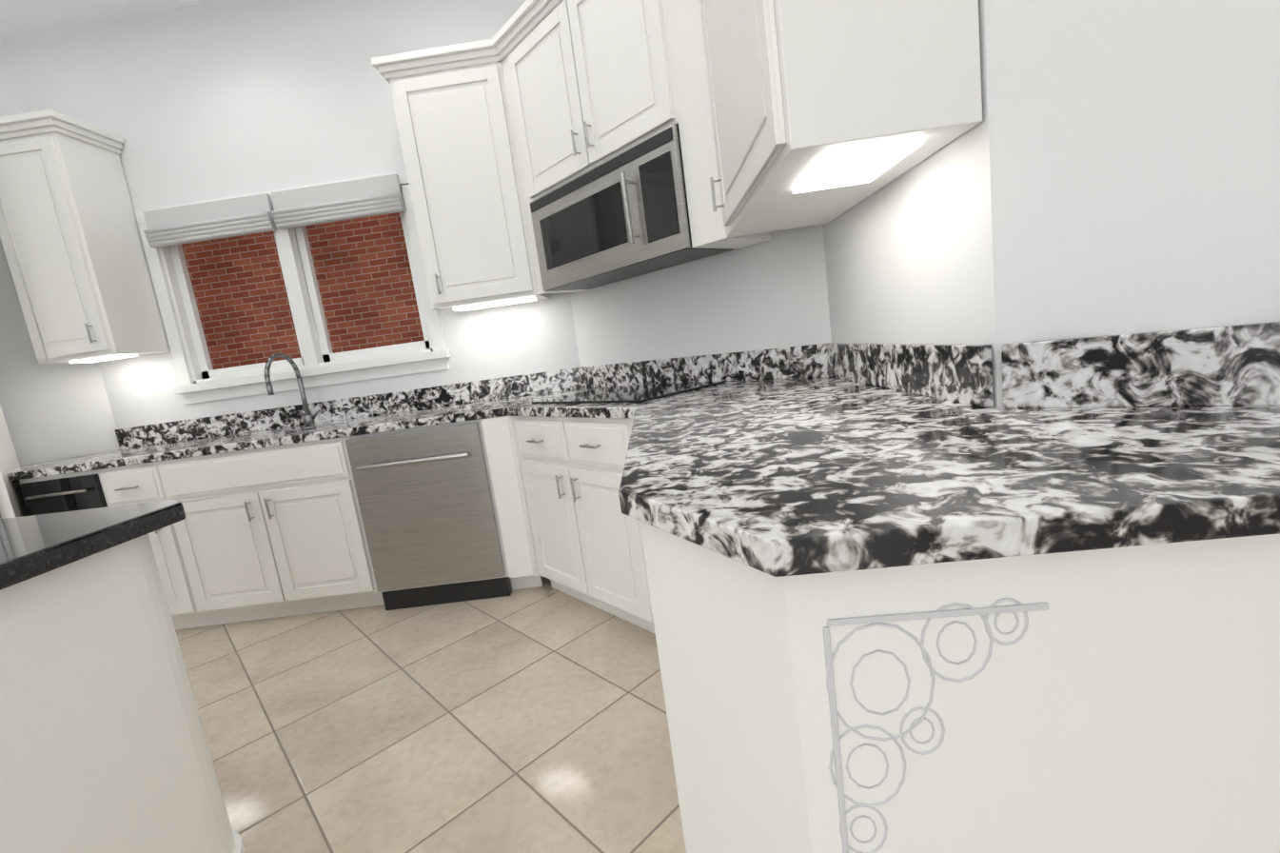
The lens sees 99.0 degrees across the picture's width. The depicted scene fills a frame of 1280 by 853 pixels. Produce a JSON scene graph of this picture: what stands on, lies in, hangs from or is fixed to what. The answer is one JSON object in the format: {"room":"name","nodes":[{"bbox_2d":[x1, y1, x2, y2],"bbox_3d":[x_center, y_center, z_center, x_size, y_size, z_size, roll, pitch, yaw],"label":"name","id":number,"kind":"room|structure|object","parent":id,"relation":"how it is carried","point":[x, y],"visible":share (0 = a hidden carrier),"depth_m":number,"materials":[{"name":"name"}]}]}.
{"room":"kitchen","nodes":[
{"label":"kitchen","id":0,"kind":"room"},
{"bbox_2d":[0,35,119,467],"bbox_3d":[-3.763,-0.373,2.707,1.606,3.200,0.120,-16,12,-42],"label":"wall","id":1,"kind":"structure","parent":0,"point":[56,411],"depth_m":3.03,"materials":[{"name":"white paint"}]},
{"bbox_2d":[0,0,220,36],"bbox_3d":[0.195,-1.958,-2.021,12.250,0.280,10.400,-7,9,2],"label":"ceiling","id":2,"kind":"structure","parent":0,"point":[19,16],"depth_m":2.83,"materials":[{"name":"white paint"}]},
{"bbox_2d":[5,0,580,429],"bbox_3d":[-1.798,-0.711,3.173,2.795,3.200,0.120,-7,9,2],"label":"wall","id":3,"kind":"structure","parent":0,"point":[213,101],"depth_m":2.96,"materials":[{"name":"white paint"}]},
{"bbox_2d":[0,109,170,363],"bbox_3d":[-2.987,-0.944,2.903,0.478,1.177,0.378,-7,9,2],"label":"upper cabinet","id":4,"kind":"object","parent":3,"relation":"attached to","point":[72,245],"visible":1,"depth_m":2.79,"materials":[{"name":"white paint"}]},
{"bbox_2d":[134,170,450,404],"bbox_3d":[-1.956,-0.772,3.141,1.620,1.090,0.170,-7,9,2],"label":"window","id":5,"kind":"structure","parent":3,"relation":"in","point":[319,363],"depth_m":3.15,"materials":[{"name":"white paint"}]},
{"bbox_2d":[143,174,405,248],"bbox_3d":[-2.014,-1.179,2.995,1.430,0.192,0.056,-7,9,2],"label":"shades","id":6,"kind":"object","parent":5,"relation":"attached to","point":[302,206],"visible":0.96,"depth_m":2.99,"materials":[{"name":"white fabric"}]},
{"bbox_2d":[371,0,771,312],"bbox_3d":[-0.361,-1.225,2.384,1.577,1.167,1.217,-7,9,2],"label":"upper cabinet","id":7,"kind":"object","parent":3,"relation":"attached to","point":[487,128],"depth_m":2.56,"materials":[{"name":"white paint"}]},
{"bbox_2d":[529,123,734,291],"bbox_3d":[-0.093,-0.879,2.367,0.333,0.420,0.977,-15,11,-40],"label":"microwave","id":8,"kind":"object","parent":7,"relation":"attached to","point":[622,215],"visible":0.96,"depth_m":2.20,"materials":[{"name":"silver metal"}]},
{"bbox_2d":[175,577,686,852],"bbox_3d":[-1.949,1.594,-0.867,17.500,0.060,11.500,-7,9,2],"label":"floor","id":9,"kind":"structure","parent":0,"point":[530,719],"depth_m":1.78,"materials":[{"name":"tile"}]},
{"bbox_2d":[0,404,29,518],"bbox_3d":[-3.488,-0.086,2.374,0.949,2.664,0.653,-16,12,-42],"label":"tall cabinet","id":10,"kind":"object","parent":9,"relation":"on","point":[12,503],"depth_m":2.67,"materials":[{"name":"white paint"}]},
{"bbox_2d":[0,533,245,852],"bbox_3d":[-1.538,0.764,1.020,1.144,0.889,0.624,-7,9,2],"label":"kitchen island","id":11,"kind":"object","parent":9,"relation":"on","point":[104,746],"visible":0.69,"depth_m":1.02,"materials":[{"name":"white paint"}]},
{"bbox_2d":[0,498,186,590],"bbox_3d":[-1.804,0.380,0.656,1.580,0.041,1.470,-7,9,2],"label":"island countertop","id":12,"kind":"structure","parent":11,"relation":"on","point":[32,546],"depth_m":1.06,"materials":[{"name":"black stone"}]},
{"bbox_2d":[19,415,1279,852],"bbox_3d":[-0.782,0.525,1.912,4.429,0.891,2.674,-7,9,2],"label":"base cabinet","id":13,"kind":"object","parent":9,"relation":"on","point":[1119,699],"visible":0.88,"depth_m":0.60,"materials":[{"name":"white paint"}]},
{"bbox_2d":[345,422,511,610],"bbox_3d":[-1.015,0.452,2.636,0.630,0.875,0.131,-7,9,2],"label":"dishwasher","id":14,"kind":"object","parent":13,"relation":"in","point":[425,503],"visible":1,"depth_m":2.62,"materials":[{"name":"silver metal"}]},
{"bbox_2d":[8,321,1279,576],"bbox_3d":[-1.014,0.031,1.833,4.822,0.159,2.719,-7,9,2],"label":"countertop","id":15,"kind":"structure","parent":13,"relation":"on","point":[814,459],"depth_m":0.84,"materials":[{"name":"multicoloured stone"}]},
{"bbox_2d":[264,352,320,426],"bbox_3d":[-1.883,-0.199,2.973,0.157,0.416,0.209,-7,9,2],"label":"gooseneck faucet","id":16,"kind":"object","parent":15,"relation":"on","point":[308,418],"visible":1,"depth_m":3.03,"materials":[{"name":"silver metal"}]},
{"bbox_2d":[531,380,725,403],"bbox_3d":[-0.074,-0.147,2.398,0.480,0.009,0.760,-15,11,-40],"label":"glass cooktop","id":17,"kind":"object","parent":15,"relation":"in","point":[639,393],"visible":1,"depth_m":2.30,"materials":[{"name":"black"}]},
{"bbox_2d":[569,224,831,366],"bbox_3d":[0.130,-0.874,2.533,0.120,3.200,1.610,-15,11,-40],"label":"wall","id":18,"kind":"structure","parent":0,"point":[773,293],"depth_m":2.33,"materials":[{"name":"white paint"}]},
{"bbox_2d":[683,0,982,243],"bbox_3d":[0.352,-1.157,1.305,0.392,1.165,0.912,-7,9,2],"label":"upper cabinet","id":19,"kind":"object","parent":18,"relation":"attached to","point":[785,114],"depth_m":1.00,"materials":[{"name":"white paint"}]},
{"bbox_2d":[822,0,998,407],"bbox_3d":[0.670,-0.780,1.445,0.120,3.200,1.000,-7,9,2],"label":"wall","id":20,"kind":"structure","parent":0,"point":[909,258],"depth_m":1.25,"materials":[{"name":"white paint"}]},
{"bbox_2d":[984,0,1279,407],"bbox_3d":[2.813,-0.682,-1.074,5.999,3.200,0.120,1,12,44],"label":"wall","id":21,"kind":"structure","parent":0,"point":[1134,158],"depth_m":0.86,"materials":[{"name":"white paint"}]},
{"label":"outside","id":22,"kind":"structure","parent":0,"visible":0},
{"bbox_2d":[181,212,424,369],"bbox_3d":[-1.945,-0.911,3.610,3.000,2.300,0.020,-7,9,2],"label":"brick wall","id":23,"kind":"structure","parent":22,"point":[364,276],"depth_m":3.61,"materials":[{"name":"red brick"}]}
]}

